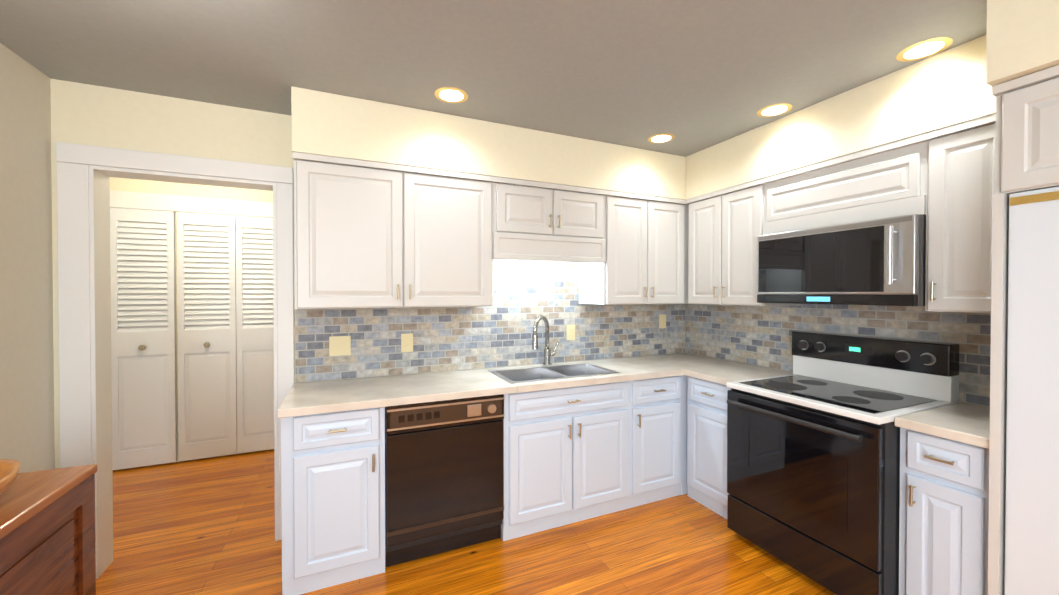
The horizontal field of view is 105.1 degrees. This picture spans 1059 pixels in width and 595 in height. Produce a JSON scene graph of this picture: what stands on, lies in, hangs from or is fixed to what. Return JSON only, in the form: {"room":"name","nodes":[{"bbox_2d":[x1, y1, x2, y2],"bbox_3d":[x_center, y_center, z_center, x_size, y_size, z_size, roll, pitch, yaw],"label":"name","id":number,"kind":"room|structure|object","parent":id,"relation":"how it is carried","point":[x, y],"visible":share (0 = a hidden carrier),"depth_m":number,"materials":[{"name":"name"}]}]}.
{"room":"kitchen","nodes":[
{"label":"kitchen","id":0,"kind":"room"},
{"bbox_2d":[0,43,54,472],"bbox_3d":[-1.293,0.202,-0.516,0.120,2.490,5.430,0,1,-24],"label":"wall","id":1,"kind":"structure","parent":0,"point":[27,436],"depth_m":1.82,"materials":[{"name":"paint"}]},
{"bbox_2d":[109,177,272,469],"bbox_3d":[-2.754,0.161,3.643,2.970,2.490,0.120,0,1,-24],"label":"wall","id":2,"kind":"structure","parent":0,"point":[159,187],"depth_m":3.47,"materials":[{"name":"paint"}]},
{"bbox_2d":[110,190,272,217],"bbox_3d":[-2.995,0.273,3.447,1.890,2.270,0.043,0,1,-24],"label":"trim","id":3,"kind":"structure","parent":2,"relation":"attached to","point":[149,201],"depth_m":3.45,"materials":[{"name":"white wood"}]},
{"bbox_2d":[110,208,273,469],"bbox_3d":[-2.980,0.333,3.420,1.665,2.110,0.070,0,1,-24],"label":"bifold closet doors","id":4,"kind":"structure","parent":2,"relation":"in","point":[225,320],"depth_m":3.47,"materials":[{"name":"white wood"}]},
{"bbox_2d":[50,79,637,468],"bbox_3d":[-0.494,0.169,2.871,4.320,2.490,0.120,0,1,-24],"label":"wall","id":5,"kind":"structure","parent":0,"point":[90,115],"depth_m":2.14,"materials":[{"name":"paint"}]},
{"bbox_2d":[56,142,293,578],"bbox_3d":[-1.878,0.330,2.261,1.002,2.180,0.166,0,1,-24],"label":"door frame","id":6,"kind":"structure","parent":5,"relation":"attached to","point":[85,173],"depth_m":2.08,"materials":[{"name":"white wood"}]},
{"bbox_2d":[293,152,496,308],"bbox_3d":[-0.788,-0.343,2.462,1.076,0.798,0.378,0,1,-24],"label":"upper cabinet","id":7,"kind":"object","parent":5,"relation":"attached to","point":[369,234],"depth_m":2.26,"materials":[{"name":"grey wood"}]},
{"bbox_2d":[295,259,684,382],"bbox_3d":[0.000,0.045,3.014,3.031,0.910,0.010,0,1,-24],"label":"backsplash","id":8,"kind":"structure","parent":5,"relation":"attached to","point":[526,294],"depth_m":2.91,"materials":[{"name":"tile"}]},
{"bbox_2d":[329,336,350,355],"bbox_3d":[-1.162,0.297,2.490,0.120,0.120,0.014,0,1,-24],"label":"outlet","id":9,"kind":"object","parent":8,"relation":"attached to","point":[339,345],"depth_m":2.49,"materials":[{"name":"beige plastic"}]},
{"bbox_2d":[401,333,412,351],"bbox_3d":[-0.798,0.296,2.653,0.075,0.120,0.009,0,1,-24],"label":"outlet","id":10,"kind":"object","parent":8,"relation":"attached to","point":[406,339],"depth_m":2.65,"materials":[{"name":"beige plastic"}]},
{"bbox_2d":[567,325,574,339],"bbox_3d":[0.322,0.271,3.148,0.075,0.120,0.009,0,1,-24],"label":"outlet","id":11,"kind":"object","parent":8,"relation":"attached to","point":[570,328],"depth_m":3.15,"materials":[{"name":"beige plastic"}]},
{"bbox_2d":[659,314,665,327],"bbox_3d":[1.153,0.207,3.515,0.075,0.120,0.009,0,1,-24],"label":"outlet","id":12,"kind":"object","parent":8,"relation":"attached to","point":[662,318],"depth_m":3.51,"materials":[{"name":"beige plastic"}]},
{"bbox_2d":[497,177,608,247],"bbox_3d":[0.081,-0.579,2.843,0.824,0.335,0.378,0,1,-24],"label":"upper cabinet","id":13,"kind":"object","parent":5,"relation":"attached to","point":[528,212],"depth_m":2.66,"materials":[{"name":"grey wood"}]},
{"bbox_2d":[577,191,688,304],"bbox_3d":[0.790,-0.350,3.159,0.725,0.798,0.378,0,1,-24],"label":"upper cabinet","id":14,"kind":"object","parent":5,"relation":"attached to","point":[644,258],"depth_m":2.97,"materials":[{"name":"grey wood"}]},
{"bbox_2d":[96,449,835,594],"bbox_3d":[-0.177,1.458,0.930,5.680,0.050,7.550,0,1,-24],"label":"floor","id":15,"kind":"structure","parent":0,"point":[204,526],"depth_m":2.24,"materials":[{"name":"brown wood"}]},
{"bbox_2d":[0,464,96,594],"bbox_3d":[-1.419,1.003,0.661,0.555,0.865,1.370,0,1,-24],"label":"wooden cabinet","id":16,"kind":"object","parent":15,"relation":"on","point":[47,532],"visible":1,"depth_m":1.20,"materials":[{"name":"brown wood"}]},
{"bbox_2d":[0,459,20,494],"bbox_3d":[-1.435,0.526,0.797,0.350,0.085,0.860,0,1,-24],"label":"dough bowl","id":17,"kind":"object","parent":16,"relation":"on","point":[9,469],"visible":1,"depth_m":1.13,"materials":[{"name":"brown wood"}]},
{"bbox_2d":[281,407,384,594],"bbox_3d":[-1.063,0.985,2.244,0.459,0.868,0.578,0,1,-24],"label":"base cabinet","id":18,"kind":"object","parent":15,"relation":"on","point":[333,464],"depth_m":1.98,"materials":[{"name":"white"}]},
{"bbox_2d":[385,394,503,566],"bbox_3d":[-0.548,0.984,2.450,0.641,0.867,0.598,0,1,-24],"label":"dishwasher","id":19,"kind":"object","parent":15,"relation":"on","point":[444,476],"visible":0.96,"depth_m":2.19,"materials":[{"name":"black metal"}]},
{"bbox_2d":[581,375,686,509],"bbox_3d":[0.762,0.977,3.050,0.480,0.868,0.578,0,1,-24],"label":"base cabinet","id":20,"kind":"object","parent":15,"relation":"on","point":[634,433],"depth_m":2.72,"materials":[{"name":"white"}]},
{"bbox_2d":[277,353,727,417],"bbox_3d":[0.124,0.525,2.740,3.053,0.040,0.621,0,1,-24],"label":"countertop","id":21,"kind":"structure","parent":20,"relation":"on","point":[320,397],"depth_m":2.37,"materials":[{"name":"stone"}]},
{"bbox_2d":[532,315,558,365],"bbox_3d":[0.116,0.314,2.955,0.262,0.375,0.159,0,1,-24],"label":"faucet","id":22,"kind":"object","parent":21,"relation":"on","point":[548,353],"visible":1,"depth_m":2.99,"materials":[{"name":"silver metal"}]},
{"bbox_2d":[489,363,619,382],"bbox_3d":[0.165,0.586,2.745,0.784,0.170,0.414,0,1,-24],"label":"sink","id":23,"kind":"object","parent":21,"relation":"in","point":[529,374],"visible":0.21,"depth_m":2.85,"materials":[{"name":"silver metal"}]},
{"bbox_2d":[687,376,730,518],"bbox_3d":[1.455,0.980,2.795,0.578,0.868,0.442,0,1,-24],"label":"base cabinet","id":24,"kind":"object","parent":15,"relation":"on","point":[706,400],"depth_m":2.70,"materials":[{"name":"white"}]},
{"bbox_2d":[685,361,792,384],"bbox_3d":[1.452,0.525,2.767,0.603,0.040,0.404,0,1,-24],"label":"countertop","id":25,"kind":"structure","parent":24,"relation":"on","point":[728,371],"depth_m":2.77,"materials":[{"name":"stone"}]},
{"bbox_2d":[726,331,958,594],"bbox_3d":[1.616,0.823,2.197,0.746,1.195,0.766,0,1,-24],"label":"range","id":26,"kind":"object","parent":15,"relation":"on","point":[813,465],"visible":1,"depth_m":2.02,"materials":[{"name":"black metal"}]},
{"bbox_2d":[899,428,988,594],"bbox_3d":[1.919,0.990,1.747,0.578,0.868,0.290,0,1,-24],"label":"base cabinet","id":27,"kind":"object","parent":15,"relation":"on","point":[944,516],"depth_m":1.63,"materials":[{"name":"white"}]},
{"bbox_2d":[894,402,989,448],"bbox_3d":[1.906,0.535,1.739,0.603,0.040,0.290,0,1,-24],"label":"countertop","id":28,"kind":"structure","parent":27,"relation":"on","point":[966,423],"depth_m":1.69,"materials":[{"name":"stone"}]},
{"bbox_2d":[1005,186,1058,594],"bbox_3d":[2.126,0.533,1.145,0.625,1.796,0.900,0,1,-24],"label":"refrigerator","id":29,"kind":"object","parent":15,"relation":"on","point":[1032,509],"visible":0.97,"depth_m":1.39,"materials":[{"name":"white metal"}]},
{"bbox_2d":[0,0,986,156],"bbox_3d":[-0.177,-1.097,0.904,5.680,0.080,7.550,0,1,-24],"label":"ceiling","id":30,"kind":"structure","parent":0,"point":[693,76],"depth_m":1.76,"materials":[{"name":"paint"}]},
{"bbox_2d":[434,87,467,102],"bbox_3d":[-0.411,-1.064,2.141,0.174,0.002,0.174,0,1,21],"label":"recessed light","id":31,"kind":"object","parent":30,"relation":"in","point":[445,94],"depth_m":2.14,"materials":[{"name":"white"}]},
{"bbox_2d":[648,134,674,142],"bbox_3d":[0.888,-1.070,2.736,0.174,0.002,0.174,0,1,21],"label":"recessed light","id":32,"kind":"object","parent":30,"relation":"in","point":[659,138],"depth_m":2.73,"materials":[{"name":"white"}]},
{"bbox_2d":[291,0,1058,199],"bbox_3d":[0.659,-0.898,1.565,3.013,0.326,3.178,0,1,-24],"label":"soffit bulkhead","id":33,"kind":"object","parent":30,"relation":"attached to","point":[954,85],"visible":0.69,"depth_m":2.21,"materials":[{"name":"paint"}]},
{"bbox_2d":[757,103,791,116],"bbox_3d":[1.397,-1.066,2.316,0.174,0.002,0.174,0,1,39],"label":"recessed light","id":34,"kind":"object","parent":30,"relation":"in","point":[772,110],"depth_m":2.31,"materials":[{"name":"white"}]},
{"bbox_2d":[896,37,952,61],"bbox_3d":[1.689,-1.060,1.740,0.174,0.002,0.174,0,1,-33],"label":"recessed light","id":35,"kind":"object","parent":30,"relation":"in","point":[928,48],"depth_m":1.73,"materials":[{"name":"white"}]},
{"bbox_3d":[2.548,0.185,1.181,0.120,2.490,5.430,0,1,-24],"label":"wall","id":36,"kind":"structure","parent":0,"visible":0},
{"bbox_2d":[686,179,800,305],"bbox_3d":[1.509,-0.348,2.908,0.378,0.798,0.629,0,1,-24],"label":"upper cabinet","id":37,"kind":"object","parent":36,"relation":"attached to","point":[725,225],"depth_m":2.79,"materials":[{"name":"grey wood"}]},
{"bbox_2d":[685,304,990,406],"bbox_3d":[1.815,0.268,2.676,0.010,0.471,2.076,0,1,-24],"label":"backsplash","id":38,"kind":"structure","parent":36,"relation":"attached to","point":[758,335],"depth_m":2.55,"materials":[{"name":"tile"}]},
{"bbox_2d":[762,133,925,234],"bbox_3d":[1.794,-0.560,2.262,0.378,0.360,0.780,0,1,-24],"label":"upper cabinet","id":39,"kind":"object","parent":36,"relation":"attached to","point":[887,180],"depth_m":2.10,"materials":[{"name":"grey wood"}]},
{"bbox_2d":[757,214,925,305],"bbox_3d":[1.737,-0.172,2.240,0.478,0.413,0.770,0,1,-24],"label":"microwave","id":40,"kind":"object","parent":39,"relation":"attached to","point":[882,261],"visible":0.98,"depth_m":2.05,"materials":[{"name":"silver metal"}]},
{"bbox_2d":[925,113,995,312],"bbox_3d":[2.008,-0.336,1.778,0.378,0.798,0.283,0,1,-24],"label":"upper cabinet","id":41,"kind":"object","parent":36,"relation":"attached to","point":[942,180],"depth_m":1.72,"materials":[{"name":"grey wood"}]},
{"bbox_2d":[988,65,1058,594],"bbox_3d":[2.130,0.338,1.165,0.656,2.185,0.935,0,1,-24],"label":"upper cabinet","id":42,"kind":"object","parent":36,"relation":"attached to","point":[1027,137],"visible":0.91,"depth_m":1.45,"materials":[{"name":"grey wood"}]}
]}

